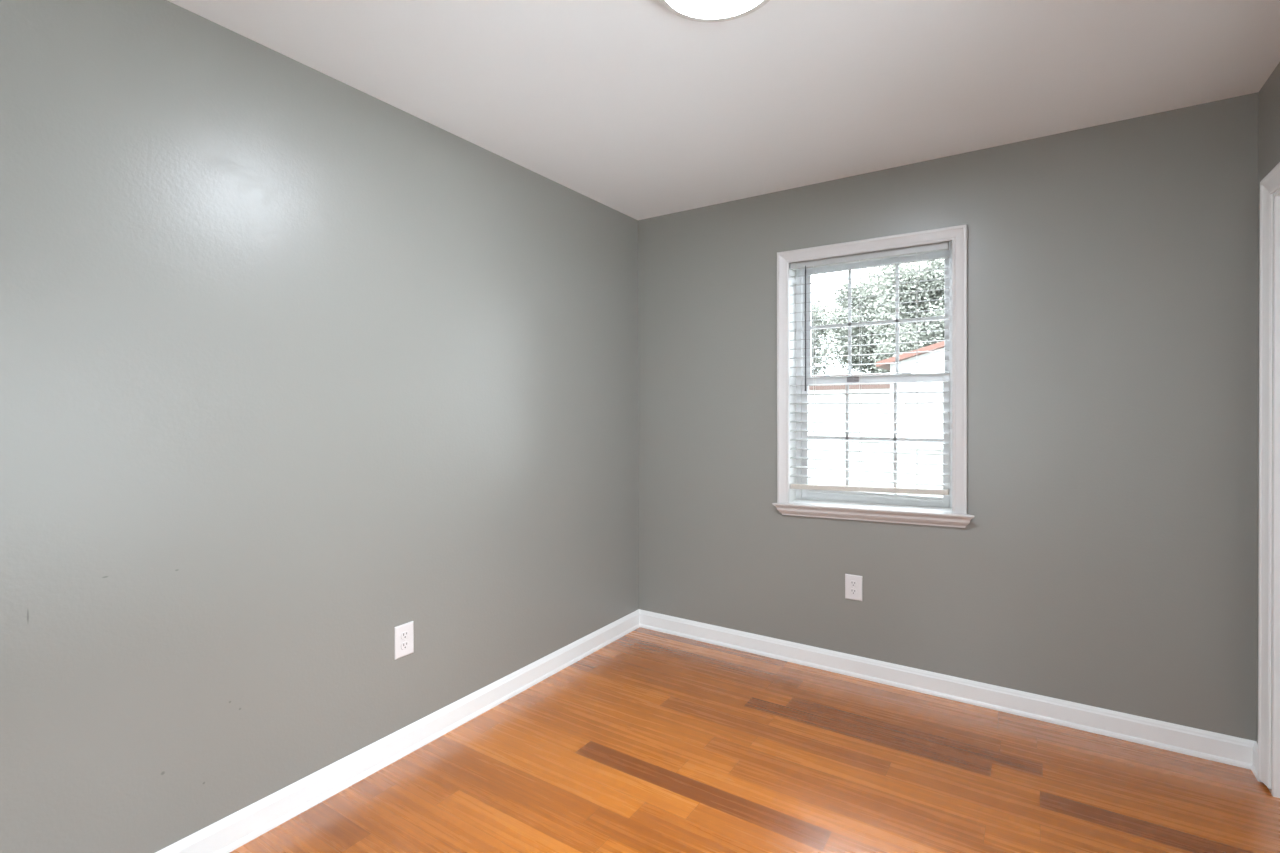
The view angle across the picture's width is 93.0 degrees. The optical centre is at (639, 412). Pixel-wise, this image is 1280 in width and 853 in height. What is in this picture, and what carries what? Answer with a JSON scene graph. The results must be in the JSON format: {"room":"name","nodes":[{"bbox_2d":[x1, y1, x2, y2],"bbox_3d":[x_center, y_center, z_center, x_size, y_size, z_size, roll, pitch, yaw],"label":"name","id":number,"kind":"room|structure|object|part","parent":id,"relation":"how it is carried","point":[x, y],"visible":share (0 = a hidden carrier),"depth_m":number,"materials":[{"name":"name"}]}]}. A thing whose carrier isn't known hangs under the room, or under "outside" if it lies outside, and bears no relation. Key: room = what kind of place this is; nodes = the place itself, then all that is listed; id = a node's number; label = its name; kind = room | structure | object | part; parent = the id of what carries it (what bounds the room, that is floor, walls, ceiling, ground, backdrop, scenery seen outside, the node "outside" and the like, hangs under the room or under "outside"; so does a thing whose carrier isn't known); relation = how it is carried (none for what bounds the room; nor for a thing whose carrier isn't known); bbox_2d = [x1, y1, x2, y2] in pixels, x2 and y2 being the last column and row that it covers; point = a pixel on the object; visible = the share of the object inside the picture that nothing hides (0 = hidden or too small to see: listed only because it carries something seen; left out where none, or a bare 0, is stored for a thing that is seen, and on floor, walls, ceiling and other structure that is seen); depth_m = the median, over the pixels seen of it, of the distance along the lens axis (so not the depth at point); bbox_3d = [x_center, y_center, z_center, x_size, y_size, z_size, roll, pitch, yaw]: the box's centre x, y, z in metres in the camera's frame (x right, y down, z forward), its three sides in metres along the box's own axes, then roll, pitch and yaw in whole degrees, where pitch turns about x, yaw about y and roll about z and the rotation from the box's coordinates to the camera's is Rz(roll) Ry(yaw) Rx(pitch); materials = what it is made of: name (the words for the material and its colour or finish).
{"room":"empty bedroom","nodes":[
{"label":"empty bedroom","id":0,"kind":"room"},
{"bbox_2d":[0,0,638,852],"bbox_3d":[-1.021,0.087,2.337,0.240,2.460,3.800,0,0,33],"label":"wall","id":1,"kind":"structure","parent":0,"point":[299,368],"depth_m":1.87,"materials":[{"name":"grey paint"}]},
{"bbox_2d":[155,609,639,852],"bbox_3d":[-0.910,1.247,2.272,0.018,0.100,3.320,0,0,33],"label":"baseboard","id":2,"kind":"structure","parent":1,"relation":"attached to","point":[239,828],"depth_m":2.20,"materials":[{"name":"white paint"}]},
{"bbox_2d":[394,621,413,659],"bbox_3d":[-0.893,0.864,2.305,0.009,0.121,0.081,0,0,33],"label":"wall outlet","id":3,"kind":"object","parent":1,"relation":"attached to","point":[404,633],"visible":1,"depth_m":2.30,"materials":[{"name":"white plastic"}]},
{"bbox_2d":[401,641,408,649],"bbox_3d":[-0.891,0.884,2.304,0.002,0.027,0.034,0,0,33],"label":"receptacle","id":4,"kind":"object","parent":3,"relation":"attached to","point":[404,644],"depth_m":2.30,"materials":[{"name":"grey plastic"}]},
{"bbox_2d":[401,631,408,639],"bbox_3d":[-0.891,0.845,2.304,0.002,0.027,0.034,0,0,33],"label":"receptacle","id":5,"kind":"object","parent":3,"relation":"attached to","point":[404,634],"depth_m":2.30,"materials":[{"name":"grey plastic"}]},
{"bbox_2d":[167,0,1279,219],"bbox_3d":[0.194,-1.202,1.529,3.154,0.120,3.800,0,0,33],"label":"ceiling","id":6,"kind":"structure","parent":0,"point":[640,109],"depth_m":2.04,"materials":[{"name":"white paint"}]},
{"bbox_2d":[659,0,769,22],"bbox_3d":[0.202,-1.129,1.576,0.341,0.026,0.341,0,0,33],"label":"ceiling light","id":7,"kind":"object","parent":6,"relation":"in","point":[710,11],"visible":1,"depth_m":1.68,"materials":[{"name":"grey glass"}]},
{"bbox_2d":[667,0,761,17],"bbox_3d":[0.202,-1.124,1.576,0.297,0.015,0.297,0,0,33],"label":"diffuser","id":8,"kind":"object","parent":7,"relation":"attached to","point":[681,8],"depth_m":1.68,"materials":[{"name":"white glass"}]},
{"bbox_2d":[230,627,1279,852],"bbox_3d":[0.305,1.308,1.539,2.974,0.020,3.822,0,0,33],"label":"floor","id":9,"kind":"structure","parent":0,"point":[651,741],"depth_m":2.15,"materials":[{"name":"brown wood"}]},
{"bbox_2d":[809,373,942,496],"bbox_3d":[15.160,-1.611,26.764,80.000,6.047,95.300,0,0,33],"label":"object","id":10,"kind":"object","parent":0,"point":[873,417],"depth_m":12.12,"materials":[{"name":"grey"}]},
{"bbox_2d":[812,291,845,374],"bbox_3d":[10.811,-5.534,46.575,9.284,7.574,9.253,0,0,-8],"label":"tree","id":11,"kind":"object","parent":10,"relation":"on","point":[823,332],"visible":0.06,"depth_m":45.36,"materials":[{"name":"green plant"}]},
{"bbox_2d":[809,374,889,389],"bbox_3d":[11.598,-1.666,36.796,17.033,1.220,0.165,0,0,33],"label":"fence","id":12,"kind":"object","parent":10,"relation":"on","point":[868,386],"visible":0.02,"depth_m":36.04,"materials":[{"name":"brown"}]},
{"bbox_2d":[821,268,911,374],"bbox_3d":[19.256,-6.994,50.527,9.486,9.122,9.878,0,0,33],"label":"tree","id":13,"kind":"object","parent":10,"relation":"on","point":[840,313],"visible":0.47,"depth_m":49.50,"materials":[{"name":"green plant"}]},
{"bbox_2d":[858,259,943,374],"bbox_3d":[19.221,-5.921,41.425,8.576,8.364,10.189,0,0,5],"label":"tree","id":14,"kind":"object","parent":10,"relation":"on","point":[939,263],"visible":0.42,"depth_m":39.65,"materials":[{"name":"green plant"}]},
{"bbox_2d":[876,341,943,448],"bbox_3d":[7.274,-0.298,12.930,3.440,2.424,4.000,0,0,33],"label":"shed","id":15,"kind":"object","parent":10,"relation":"on","point":[924,356],"visible":0.25,"depth_m":11.97,"materials":[{"name":"grey"}]},
{"bbox_3d":[6.552,-1.216,13.397,1.720,0.590,4.000,0,0,33],"label":"roof panel","id":16,"kind":"part","parent":15,"relation":"part of","materials":[{"name":"red metal"}]},
{"bbox_3d":[5.621,0.274,11.908,0.880,1.000,0.030,0,0,33],"label":"door trim","id":17,"kind":"part","parent":15,"relation":"part of","materials":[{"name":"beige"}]},
{"bbox_2d":[638,92,1258,740],"bbox_3d":[1.274,0.077,2.959,2.914,2.460,0.240,0,0,33],"label":"wall","id":18,"kind":"structure","parent":0,"point":[1106,558],"depth_m":2.56,"materials":[{"name":"grey paint"}]},
{"bbox_2d":[845,574,861,600],"bbox_3d":[1.043,0.855,2.968,0.081,0.121,0.009,0,0,33],"label":"wall outlet","id":19,"kind":"object","parent":18,"relation":"attached to","point":[853,583],"visible":1,"depth_m":2.97,"materials":[{"name":"white plastic"}]},
{"bbox_2d":[850,589,856,594],"bbox_3d":[1.042,0.875,2.966,0.034,0.027,0.002,0,0,33],"label":"receptacle","id":20,"kind":"object","parent":19,"relation":"attached to","point":[852,591],"depth_m":2.96,"materials":[{"name":"grey plastic"}]},
{"bbox_2d":[850,581,856,586],"bbox_3d":[1.042,0.836,2.966,0.034,0.027,0.002,0,0,33],"label":"receptacle","id":21,"kind":"object","parent":19,"relation":"attached to","point":[852,583],"depth_m":2.96,"materials":[{"name":"grey plastic"}]},
{"bbox_2d":[772,224,973,527],"bbox_3d":[1.143,-0.150,3.004,0.920,1.362,0.276,0,0,33],"label":"window","id":22,"kind":"structure","parent":18,"relation":"in","point":[950,510],"depth_m":3.01,"materials":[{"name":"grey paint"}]},
{"bbox_2d":[790,241,948,494],"bbox_3d":[1.091,-0.200,2.959,0.738,1.196,0.053,0,0,33],"label":"window blind","id":23,"kind":"object","parent":22,"relation":"attached to","point":[940,246],"visible":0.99,"depth_m":2.93,"materials":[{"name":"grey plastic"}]},
{"bbox_3d":[0.891,-0.181,3.101,0.002,1.122,0.036,0,0,33],"label":"ladder cord","id":24,"kind":"part","parent":23,"relation":"part of","materials":[{"name":"white fabric"}]},
{"bbox_3d":[1.080,-0.185,2.977,0.002,1.116,0.036,0,0,33],"label":"ladder cord","id":25,"kind":"part","parent":23,"relation":"part of","materials":[{"name":"white fabric"}]},
{"bbox_3d":[1.097,0.375,2.970,0.738,0.046,0.032,0,0,33],"label":"rail","id":26,"kind":"part","parent":23,"relation":"part of","materials":[{"name":"beige plastic"}]},
{"bbox_3d":[1.294,-0.188,2.837,0.002,1.108,0.036,0,0,33],"label":"ladder cord","id":27,"kind":"part","parent":23,"relation":"part of","materials":[{"name":"white fabric"}]},
{"bbox_3d":[1.083,0.490,2.914,0.920,0.084,0.051,0,0,33],"label":"sill","id":28,"kind":"part","parent":22,"relation":"part of","materials":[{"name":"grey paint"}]},
{"bbox_3d":[1.182,-0.158,3.081,0.775,1.290,0.105,0,0,33],"label":"frame","id":29,"kind":"part","parent":22,"relation":"part of","materials":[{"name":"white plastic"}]},
{"bbox_3d":[1.156,0.420,3.041,0.647,0.010,0.018,0,0,33],"label":"lift rail","id":30,"kind":"part","parent":22,"relation":"part of","materials":[{"name":"white plastic"}]},
{"bbox_3d":[1.166,0.134,3.057,0.707,0.642,0.030,0,0,33],"label":"sash","id":31,"kind":"part","parent":22,"relation":"part of","materials":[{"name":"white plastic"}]},
{"bbox_3d":[1.192,-0.459,3.095,0.707,0.632,0.030,0,0,33],"label":"sash","id":32,"kind":"part","parent":22,"relation":"part of","materials":[{"name":"white plastic"}]},
{"bbox_2d":[639,609,1254,769],"bbox_3d":[1.106,1.238,2.924,2.674,0.100,0.018,0,0,33],"label":"baseboard","id":33,"kind":"structure","parent":18,"relation":"attached to","point":[1222,748],"depth_m":2.66,"materials":[{"name":"white paint"}]},
{"bbox_2d":[1256,62,1279,791],"bbox_3d":[1.415,0.080,0.737,0.240,2.440,3.320,0,0,33],"label":"wall","id":34,"kind":"structure","parent":0,"point":[1269,94],"depth_m":2.11,"materials":[{"name":"grey paint"}]},
{"bbox_2d":[1251,741,1261,781],"bbox_3d":[2.195,1.240,2.161,0.018,0.100,0.099,0,0,33],"label":"baseboard","id":35,"kind":"structure","parent":34,"relation":"attached to","point":[1254,767],"depth_m":2.17,"materials":[{"name":"white paint"}]},
{"bbox_2d":[1258,162,1279,797],"bbox_3d":[2.019,0.247,1.675,0.258,2.091,0.892,0,0,33],"label":"door frame","id":36,"kind":"structure","parent":34,"relation":"in","point":[1269,292],"depth_m":2.06,"materials":[{"name":"white paint"}]}
]}

